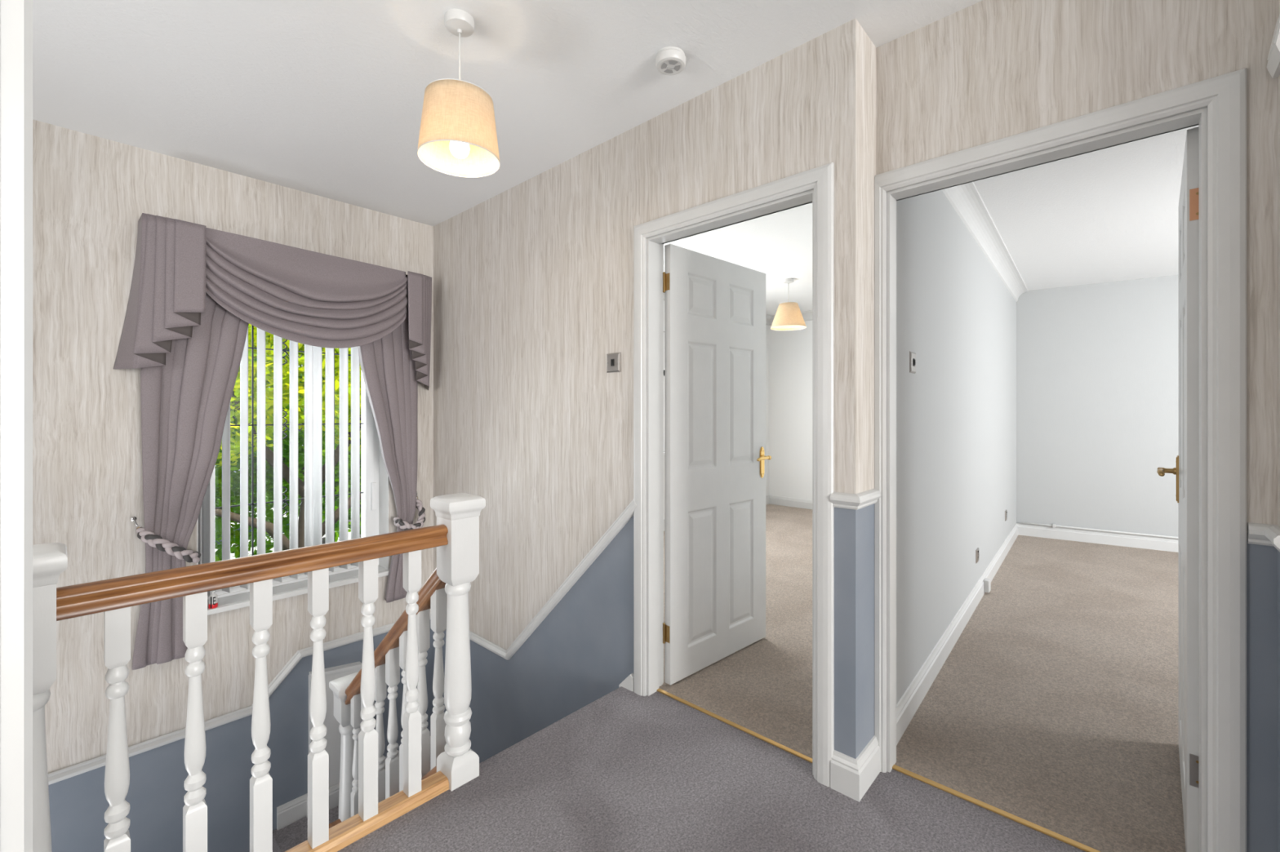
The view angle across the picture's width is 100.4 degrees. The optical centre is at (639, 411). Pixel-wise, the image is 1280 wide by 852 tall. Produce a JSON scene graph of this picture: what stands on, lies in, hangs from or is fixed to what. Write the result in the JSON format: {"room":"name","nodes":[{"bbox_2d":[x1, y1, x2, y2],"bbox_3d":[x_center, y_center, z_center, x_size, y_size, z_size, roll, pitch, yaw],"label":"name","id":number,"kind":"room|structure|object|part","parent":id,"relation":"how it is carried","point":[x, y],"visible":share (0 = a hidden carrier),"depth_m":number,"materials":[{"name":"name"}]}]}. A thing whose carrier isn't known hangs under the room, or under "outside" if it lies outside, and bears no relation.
{"room":"stair landing","nodes":[
{"label":"stair landing","id":0,"kind":"room"},
{"bbox_2d":[32,119,433,851],"bbox_3d":[-2.535,0.760,2.595,0.276,4.160,3.307,0,0,42],"label":"wall","id":1,"kind":"structure","parent":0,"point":[91,193],"depth_m":2.55,"materials":[{"name":"paper"}]},
{"bbox_2d":[129,516,141,528],"bbox_3d":[-2.394,0.523,2.525,0.074,0.052,0.032,0,0,32],"label":"hook","id":2,"kind":"object","parent":1,"relation":"attached to","point":[133,518],"visible":1,"depth_m":2.52,"materials":[{"name":"silver metal"}]},
{"bbox_2d":[113,213,431,389],"bbox_3d":[-1.869,-0.530,2.982,0.221,0.770,1.526,0,0,42],"label":"swag pelmet","id":3,"kind":"object","parent":1,"relation":"attached to","point":[304,296],"visible":1,"depth_m":2.77,"materials":[{"name":"grey fabric"}]},
{"bbox_2d":[132,292,248,670],"bbox_3d":[-2.181,0.192,2.703,0.104,2.026,0.574,0,0,42],"label":"curtain","id":4,"kind":"object","parent":3,"relation":"hanging from","point":[185,402],"visible":0.7,"depth_m":2.60,"materials":[{"name":"grey fabric"}]},
{"bbox_2d":[136,527,200,563],"bbox_3d":[-2.253,0.642,2.555,0.147,0.198,0.229,0,0,42],"label":"tieback","id":5,"kind":"object","parent":4,"relation":"attached to","point":[153,540],"visible":1,"depth_m":2.50,"materials":[{"name":"grey fabric"}]},
{"bbox_2d":[357,288,417,603],"bbox_3d":[-1.613,0.187,3.329,0.101,2.015,0.475,0,0,41],"label":"curtain","id":6,"kind":"object","parent":3,"relation":"hanging from","point":[388,366],"visible":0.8,"depth_m":3.37,"materials":[{"name":"grey fabric"}]},
{"bbox_2d":[198,328,359,597],"bbox_3d":[-1.983,0.077,3.107,0.089,1.775,0.953,0,0,42],"label":"vertical blind","id":7,"kind":"object","parent":1,"relation":"attached to","point":[313,354],"visible":0.53,"depth_m":3.09,"materials":[{"name":"white fabric"}]},
{"bbox_3d":[-2.038,0.962,3.047,0.089,0.003,0.787,0,0,42],"label":"chain","id":8,"kind":"part","parent":7,"relation":"part of","materials":[{"name":"grey plastic"}]},
{"bbox_2d":[196,324,389,615],"bbox_3d":[-2.012,0.112,3.135,0.259,1.863,1.010,0,0,42],"label":"window","id":9,"kind":"structure","parent":1,"relation":"attached to","point":[375,492],"depth_m":3.37,"materials":[{"name":"white plastic"}]},
{"bbox_2d":[208,591,217,608],"bbox_3d":[-2.214,0.974,2.764,0.040,0.082,0.039,0,0,42],"label":"bottle","id":10,"kind":"object","parent":9,"relation":"on","point":[213,603],"visible":1,"depth_m":2.75,"materials":[{"name":"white plastic"}]},
{"bbox_3d":[-2.012,1.029,3.135,0.259,0.028,1.010,0,0,42],"label":"sill","id":11,"kind":"part","parent":9,"relation":"part of","materials":[{"name":"white paint"}]},
{"bbox_3d":[-1.734,0.550,3.471,0.026,0.180,0.030,0,0,42],"label":"handle","id":12,"kind":"part","parent":9,"relation":"part of","materials":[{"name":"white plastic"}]},
{"bbox_2d":[308,662,361,787],"bbox_3d":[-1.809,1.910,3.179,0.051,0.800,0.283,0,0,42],"label":"newel post","id":13,"kind":"object","parent":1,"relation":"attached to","point":[333,737],"visible":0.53,"depth_m":3.15,"materials":[{"name":"white paint"}]},
{"bbox_2d":[276,751,399,831],"bbox_3d":[-1.698,2.270,3.292,0.062,0.120,0.910,0,0,42],"label":"baseboard","id":14,"kind":"structure","parent":1,"relation":"attached to","point":[295,810],"depth_m":3.04,"materials":[{"name":"white paint"}]},
{"bbox_3d":[-1.482,0.544,3.530,0.059,0.037,0.026,0,0,42],"label":"hook","id":15,"kind":"object","parent":1,"relation":"attached to","visible":0},
{"bbox_2d":[393,497,425,530],"bbox_3d":[-1.462,0.659,3.405,0.147,0.204,0.203,0,0,30],"label":"tieback","id":16,"kind":"object","parent":15,"relation":"hanging from","point":[403,525],"visible":0.94,"depth_m":3.38,"materials":[{"name":"grey fabric"}]},
{"bbox_2d":[217,475,351,519],"bbox_3d":[-12.143,4.090,19.244,36.100,0.100,40.000,0,0,42],"label":"ground","id":17,"kind":"structure","parent":0,"point":[304,476],"depth_m":24.45,"materials":[{"name":"green"}]},
{"bbox_2d":[217,384,351,507],"bbox_3d":[-14.310,1.290,21.423,2.776,6.611,17.395,0,0,42],"label":"hedge","id":18,"kind":"object","parent":17,"relation":"on","point":[266,498],"visible":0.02,"depth_m":20.73,"materials":[{"name":"green plant"}]},
{"bbox_2d":[214,324,361,551],"bbox_3d":[-4.069,0.793,6.307,2.446,6.517,3.643,0,0,42],"label":"tree","id":19,"kind":"object","parent":17,"relation":"on","point":[235,398],"visible":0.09,"depth_m":5.85,"materials":[{"name":"green plant"}]},
{"bbox_2d":[214,335,361,561],"bbox_3d":[-5.548,0.224,8.954,5.790,7.666,3.278,0,0,-42],"label":"tree","id":20,"kind":"object","parent":17,"relation":"on","point":[234,477],"visible":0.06,"depth_m":7.87,"materials":[{"name":"green plant"}]},
{"bbox_2d":[272,805,338,851],"bbox_3d":[-1.466,2.430,3.061,0.716,0.200,0.937,0,0,42],"label":"floor","id":21,"kind":"structure","parent":0,"point":[295,833],"depth_m":2.94,"materials":[{"name":"grey carpet"}]},
{"bbox_3d":[-0.766,1.875,2.500,1.096,0.907,0.776,0,0,42],"label":"staircase","id":22,"kind":"structure","parent":21,"relation":"on","visible":0},
{"bbox_2d":[328,568,446,828],"bbox_3d":[-1.057,1.407,2.203,1.069,1.846,0.183,0,0,42],"label":"balustrade","id":23,"kind":"object","parent":22,"relation":"on","point":[389,655],"visible":0.62,"depth_m":2.16,"materials":[{"name":"white paint"}]},
{"bbox_3d":[-1.385,1.776,2.538,0.101,0.905,0.101,0,0,42],"label":"newel post","id":24,"kind":"part","parent":23,"relation":"part of","materials":[{"name":"white paint"}]},
{"bbox_3d":[-0.999,0.921,2.168,0.936,0.874,0.057,0,0,42],"label":"handrail","id":25,"kind":"part","parent":23,"relation":"part of","materials":[{"name":"brown wood"}]},
{"bbox_2d":[32,0,982,315],"bbox_3d":[2.950,-1.330,0.859,10.406,0.120,8.150,0,0,42],"label":"ceiling","id":26,"kind":"structure","parent":0,"point":[322,98],"depth_m":2.02,"materials":[{"name":"white paint"}]},
{"bbox_2d":[417,8,500,177],"bbox_3d":[-0.583,-1.042,1.724,0.256,0.457,0.256,0,0,42],"label":"pendant lamp","id":27,"kind":"object","parent":26,"relation":"hanging from","point":[458,135],"visible":1,"depth_m":1.66,"materials":[{"name":"beige fabric"}]},
{"bbox_3d":[-0.583,-0.913,1.724,0.254,0.197,0.254,0,0,42],"label":"lamp shade","id":28,"kind":"part","parent":27,"relation":"part of","materials":[{"name":"beige fabric"}]},
{"bbox_3d":[-0.583,-0.997,1.724,0.212,0.032,0.212,0,0,42],"label":"shade frame","id":29,"kind":"part","parent":27,"relation":"part of","materials":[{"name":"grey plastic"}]},
{"bbox_3d":[-0.583,-1.111,1.724,0.006,0.238,0.006,0,0,-25],"label":"cord","id":30,"kind":"part","parent":27,"relation":"part of","materials":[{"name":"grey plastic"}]},
{"bbox_3d":[-0.583,-0.861,1.724,0.062,0.078,0.062,0,0,42],"label":"bulb","id":31,"kind":"part","parent":27,"relation":"part of","materials":[{"name":"white glass"}]},
{"bbox_2d":[655,46,685,75],"bbox_3d":[0.110,-1.250,1.902,0.108,0.040,0.108,0,0,42],"label":"smoke detector","id":32,"kind":"object","parent":26,"relation":"attached to","point":[669,60],"visible":1,"depth_m":1.88,"materials":[{"name":"grey plastic"}]},
{"bbox_2d":[661,60,679,73],"bbox_3d":[0.110,-1.231,1.902,0.068,0.001,0.068,0,0,42],"label":"vent","id":33,"kind":"object","parent":32,"relation":"attached to","point":[667,66],"depth_m":1.90,"materials":[{"name":"grey plastic"}]},
{"bbox_2d":[770,278,806,330],"bbox_3d":[1.423,-1.037,5.110,0.334,0.467,0.334,0,0,42],"label":"pendant lamp","id":34,"kind":"object","parent":26,"relation":"hanging from","point":[788,317],"visible":1,"depth_m":5.02,"materials":[{"name":"beige fabric"}]},
{"bbox_3d":[1.423,-0.920,5.110,0.331,0.230,0.331,0,0,42],"label":"lamp shade","id":35,"kind":"part","parent":34,"relation":"part of","materials":[{"name":"beige fabric"}]},
{"bbox_2d":[433,36,818,763],"bbox_3d":[-0.367,0.710,2.767,2.736,4.060,0.113,0,0,42],"label":"wall","id":36,"kind":"structure","parent":0,"point":[533,282],"depth_m":2.73,"materials":[{"name":"paper"}]},
{"bbox_2d":[469,499,636,660],"bbox_3d":[-0.712,0.899,2.991,1.923,1.032,0.022,0,0,42],"label":"trim","id":37,"kind":"structure","parent":36,"relation":"attached to","point":[627,514],"depth_m":2.69,"materials":[{"name":"white paint"}]},
{"bbox_2d":[606,352,621,373],"bbox_3d":[-0.125,-0.227,2.459,0.088,0.088,0.014,0,0,42],"label":"light switch","id":38,"kind":"object","parent":36,"relation":"attached to","point":[613,360],"visible":1,"depth_m":2.45,"materials":[{"name":"silver metal"}]},
{"bbox_2d":[618,673,633,691],"bbox_3d":[-0.724,1.749,3.004,1.888,1.162,0.020,0,0,42],"label":"baseboard","id":39,"kind":"structure","parent":36,"relation":"attached to","point":[628,683],"depth_m":2.38,"materials":[{"name":"white paint"}]},
{"bbox_2d":[633,162,834,787],"bbox_3d":[0.348,0.208,2.110,0.901,2.064,0.147,0,0,42],"label":"door frame","id":40,"kind":"structure","parent":36,"relation":"in","point":[815,185],"depth_m":2.06,"materials":[{"name":"white paint"}]},
{"bbox_2d":[662,244,771,685],"bbox_3d":[0.395,0.236,2.661,0.767,1.983,0.151,0,0,-43],"label":"bedroom door","id":41,"kind":"structure","parent":40,"relation":"attached to","point":[715,457],"depth_m":2.61,"materials":[{"name":"white paint"}]},
{"bbox_3d":[0.661,0.273,2.880,0.038,0.168,0.007,0,0,-43],"label":"handle plate","id":42,"kind":"part","parent":41,"relation":"part of","materials":[{"name":"gold metal"}]},
{"bbox_3d":[0.644,0.245,2.829,0.119,0.027,0.058,0,0,-43],"label":"lever","id":43,"kind":"part","parent":41,"relation":"part of","materials":[{"name":"gold metal"}]},
{"bbox_2d":[657,688,812,763],"bbox_3d":[0.356,1.236,2.119,0.771,0.007,0.017,0,0,42],"label":"trim","id":44,"kind":"structure","parent":36,"relation":"attached to","point":[697,708],"depth_m":2.09,"materials":[{"name":"gold metal"}]},
{"bbox_2d":[337,504,1186,851],"bbox_3d":[3.020,1.338,0.930,10.400,0.204,8.350,0,0,42],"label":"floor","id":45,"kind":"structure","parent":0,"point":[1055,707],"depth_m":1.95,"materials":[{"name":"beige carpet"}]},
{"bbox_2d":[32,493,485,851],"bbox_3d":[-0.947,0.760,1.454,0.132,0.959,1.103,0,0,42],"label":"balustrade","id":46,"kind":"object","parent":45,"relation":"on","point":[455,535],"visible":0.99,"depth_m":1.41,"materials":[{"name":"white paint"}]},
{"bbox_3d":[-1.274,0.787,1.096,0.101,0.905,0.101,0,0,42],"label":"newel post","id":47,"kind":"part","parent":46,"relation":"part of","materials":[{"name":"white paint"}]},
{"bbox_3d":[-0.947,0.407,1.454,0.057,0.065,0.870,0,0,42],"label":"handrail","id":48,"kind":"part","parent":46,"relation":"part of","materials":[{"name":"brown wood"}]},
{"bbox_3d":[-0.947,1.224,1.454,0.072,0.033,0.870,0,0,42],"label":"rail","id":49,"kind":"part","parent":46,"relation":"part of","materials":[{"name":"brown wood"}]},
{"bbox_3d":[-0.619,0.787,1.812,0.101,0.905,0.101,0,0,42],"label":"newel post","id":50,"kind":"part","parent":46,"relation":"part of","materials":[{"name":"white paint"}]},
{"bbox_2d":[768,320,812,500],"bbox_3d":[2.735,-0.040,6.322,2.700,2.560,0.100,0,0,42],"label":"wall","id":51,"kind":"structure","parent":0,"point":[790,352],"depth_m":6.96,"materials":[{"name":"white paint"}]},
{"bbox_2d":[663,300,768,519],"bbox_3d":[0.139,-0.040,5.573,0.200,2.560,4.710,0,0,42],"label":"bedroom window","id":52,"kind":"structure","parent":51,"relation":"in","point":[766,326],"depth_m":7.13,"materials":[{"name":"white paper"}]},
{"bbox_2d":[663,495,812,531],"bbox_3d":[1.216,1.180,4.662,2.620,0.120,4.400,0,0,42],"label":"baseboard","id":53,"kind":"structure","parent":51,"relation":"attached to","point":[770,500],"depth_m":6.95,"materials":[{"name":"white paint"}]},
{"bbox_2d":[663,293,812,325],"bbox_3d":[1.148,-1.215,4.588,2.620,0.110,4.600,0,0,42],"label":"crown molding","id":54,"kind":"structure","parent":51,"relation":"attached to","point":[806,315],"depth_m":6.80,"materials":[{"name":"white paint"}]},
{"bbox_2d":[818,17,875,759],"bbox_3d":[0.752,-0.030,1.871,0.123,2.580,0.303,0,0,42],"label":"wall pier","id":55,"kind":"object","parent":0,"point":[846,54],"visible":0.54,"depth_m":1.75,"materials":[{"name":"paper"}]},
{"bbox_2d":[830,735,879,802],"bbox_3d":[0.726,1.180,1.794,0.093,0.120,0.190,0,0,42],"label":"baseboard","id":56,"kind":"object","parent":55,"relation":"attached to","point":[852,778],"visible":1,"depth_m":1.74,"materials":[{"name":"white paint"}]},
{"bbox_2d":[830,488,880,510],"bbox_3d":[0.726,0.290,1.792,0.097,0.050,0.194,0,0,42],"label":"trim","id":57,"kind":"structure","parent":55,"relation":"attached to","point":[838,500],"depth_m":1.74,"materials":[{"name":"white paint"}]},
{"bbox_2d":[896,189,1016,704],"bbox_3d":[2.332,-0.040,3.735,0.123,2.560,4.588,0,0,40],"label":"wall partition","id":58,"kind":"structure","parent":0,"point":[956,415],"depth_m":2.73,"materials":[{"name":"white paint"}]},
{"bbox_2d":[909,351,915,373],"bbox_3d":[1.136,-0.205,2.214,0.014,0.088,0.088,0,0,40],"label":"light switch","id":59,"kind":"object","parent":58,"relation":"attached to","point":[912,355],"visible":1,"depth_m":2.20,"materials":[{"name":"silver metal"}]},
{"bbox_2d":[975,547,978,564],"bbox_3d":[2.207,0.940,3.484,0.013,0.088,0.088,0,0,40],"label":"wall socket","id":60,"kind":"object","parent":58,"relation":"attached to","point":[977,548],"visible":1,"depth_m":3.46,"materials":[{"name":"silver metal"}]},
{"bbox_2d":[941,182,1028,302],"bbox_3d":[2.389,-1.160,3.632,0.100,0.110,4.484,0,0,40],"label":"trim coving","id":61,"kind":"structure","parent":58,"relation":"attached to","point":[966,199],"depth_m":3.46,"materials":[{"name":"white paint"}]},
{"bbox_2d":[983,578,991,592],"bbox_3d":[2.359,1.180,3.622,0.032,0.080,0.070,0,0,42],"label":"junction box","id":62,"kind":"object","parent":58,"relation":"attached to","point":[987,582],"visible":1,"depth_m":3.60,"materials":[{"name":"grey plastic"}]},
{"bbox_2d":[1004,510,1007,521],"bbox_3d":[3.214,0.910,4.677,0.013,0.088,0.088,0,0,40],"label":"wall socket","id":63,"kind":"object","parent":58,"relation":"attached to","point":[1006,511],"visible":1,"depth_m":4.65,"materials":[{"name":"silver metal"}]},
{"bbox_2d":[896,523,1178,745],"bbox_3d":[3.593,1.180,2.798,3.181,0.120,4.860,0,0,42],"label":"baseboard","id":64,"kind":"structure","parent":58,"relation":"attached to","point":[908,705],"depth_m":3.48,"materials":[{"name":"white paint"}]},
{"bbox_2d":[875,0,1277,851],"bbox_3d":[1.233,-0.030,1.560,1.007,2.580,0.113,0,0,42],"label":"wall","id":65,"kind":"structure","parent":0,"point":[985,71],"depth_m":1.41,"materials":[{"name":"paper"}]},
{"bbox_2d":[892,764,1100,851],"bbox_3d":[1.154,1.236,1.607,0.763,0.007,0.020,0,0,42],"label":"trim","id":66,"kind":"structure","parent":65,"relation":"attached to","point":[1079,846],"depth_m":1.65,"materials":[{"name":"gold metal"}]},
{"bbox_2d":[874,67,1247,851],"bbox_3d":[1.178,0.209,1.608,0.859,2.062,0.147,0,0,42],"label":"door frame","id":67,"kind":"structure","parent":65,"relation":"in","point":[1218,104],"depth_m":1.32,"materials":[{"name":"white paint"}]},
{"bbox_2d":[1156,126,1198,851],"bbox_3d":[1.726,0.235,1.713,0.094,1.990,0.758,0,0,44],"label":"room door","id":68,"kind":"structure","parent":67,"relation":"attached to","point":[1186,471],"depth_m":1.43,"materials":[{"name":"white paint"}]},
{"bbox_3d":[1.910,0.217,1.928,0.058,0.027,0.119,0,0,44],"label":"lever","id":69,"kind":"part","parent":68,"relation":"part of","materials":[{"name":"gold metal"}]},
{"bbox_3d":[1.960,0.245,1.944,0.007,0.170,0.038,0,0,44],"label":"handle plate","id":70,"kind":"part","parent":68,"relation":"part of","materials":[{"name":"gold metal"}]},
{"bbox_3d":[1.486,0.960,1.421,0.029,0.084,0.003,0,0,44],"label":"hinge plate","id":71,"kind":"part","parent":68,"relation":"part of","materials":[{"name":"silver metal"}]},
{"bbox_3d":[1.486,-0.555,1.421,0.029,0.084,0.003,0,0,44],"label":"hinge plate","id":72,"kind":"part","parent":68,"relation":"part of","materials":[{"name":"orange metal"}]},
{"bbox_2d":[973,124,1198,290],"bbox_3d":[3.631,-1.260,2.709,3.500,0.100,4.900,0,0,42],"label":"ceiling","id":73,"kind":"structure","parent":0,"point":[1111,214],"depth_m":3.25,"materials":[{"name":"white paint"}]},
{"bbox_2d":[1016,275,1178,537],"bbox_3d":[5.226,-0.040,4.422,3.497,2.560,0.099,0,0,36],"label":"wall","id":74,"kind":"structure","parent":0,"point":[1097,364],"depth_m":5.01,"materials":[{"name":"white paint"}]},
{"bbox_2d":[1020,521,1178,539],"bbox_3d":[5.082,1.108,4.428,3.125,0.018,0.018,0,0,35],"label":"pipe","id":75,"kind":"object","parent":74,"relation":"attached to","point":[1021,522],"visible":0.7,"depth_m":4.96,"materials":[{"name":"white paint"}]},
{"bbox_2d":[1277,0,1279,851],"bbox_3d":[1.486,-0.030,1.166,0.102,2.580,0.127,0,0,42],"label":"wall","id":76,"kind":"structure","parent":0,"point":[1278,1],"depth_m":1.23,"materials":[{"name":"paper"}]},
{"bbox_2d":[1247,522,1279,551],"bbox_3d":[1.431,0.290,1.216,0.046,0.050,0.127,0,0,42],"label":"trim","id":77,"kind":"structure","parent":76,"relation":"attached to","point":[1268,535],"depth_m":1.25,"materials":[{"name":"white paint"}]},
{"bbox_2d":[1266,13,1279,78],"bbox_3d":[1.433,-0.843,1.199,0.020,0.135,0.105,0,0,42],"label":"sensor","id":78,"kind":"object","parent":76,"relation":"attached to","point":[1273,57],"visible":1,"depth_m":1.20,"materials":[{"name":"grey plastic"}]},
{"bbox_3d":[-0.881,-0.030,-0.207,0.120,2.580,1.405,0,0,42],"label":"doorway","id":79,"kind":"structure","parent":0,"visible":0},
{"bbox_2d":[0,0,32,851],"bbox_3d":[-0.404,0.190,0.296,0.145,2.100,0.091,0,0,42],"label":"door frame","id":80,"kind":"structure","parent":79,"relation":"attached to","point":[15,15],"depth_m":0.28,"materials":[{"name":"white paint"}]},
{"bbox_3d":[-9.598,4.030,16.915,7.000,0.020,40.000,0,0,42],"label":"road","id":81,"kind":"object","parent":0,"visible":0},
{"bbox_2d":[214,506,351,559],"bbox_3d":[-9.951,3.290,13.715,1.840,1.460,4.300,0,0,37],"label":"parked car","id":82,"kind":"object","parent":81,"relation":"on","point":[284,516],"visible":0.02,"depth_m":13.19,"materials":[{"name":"white paint"}]}
]}

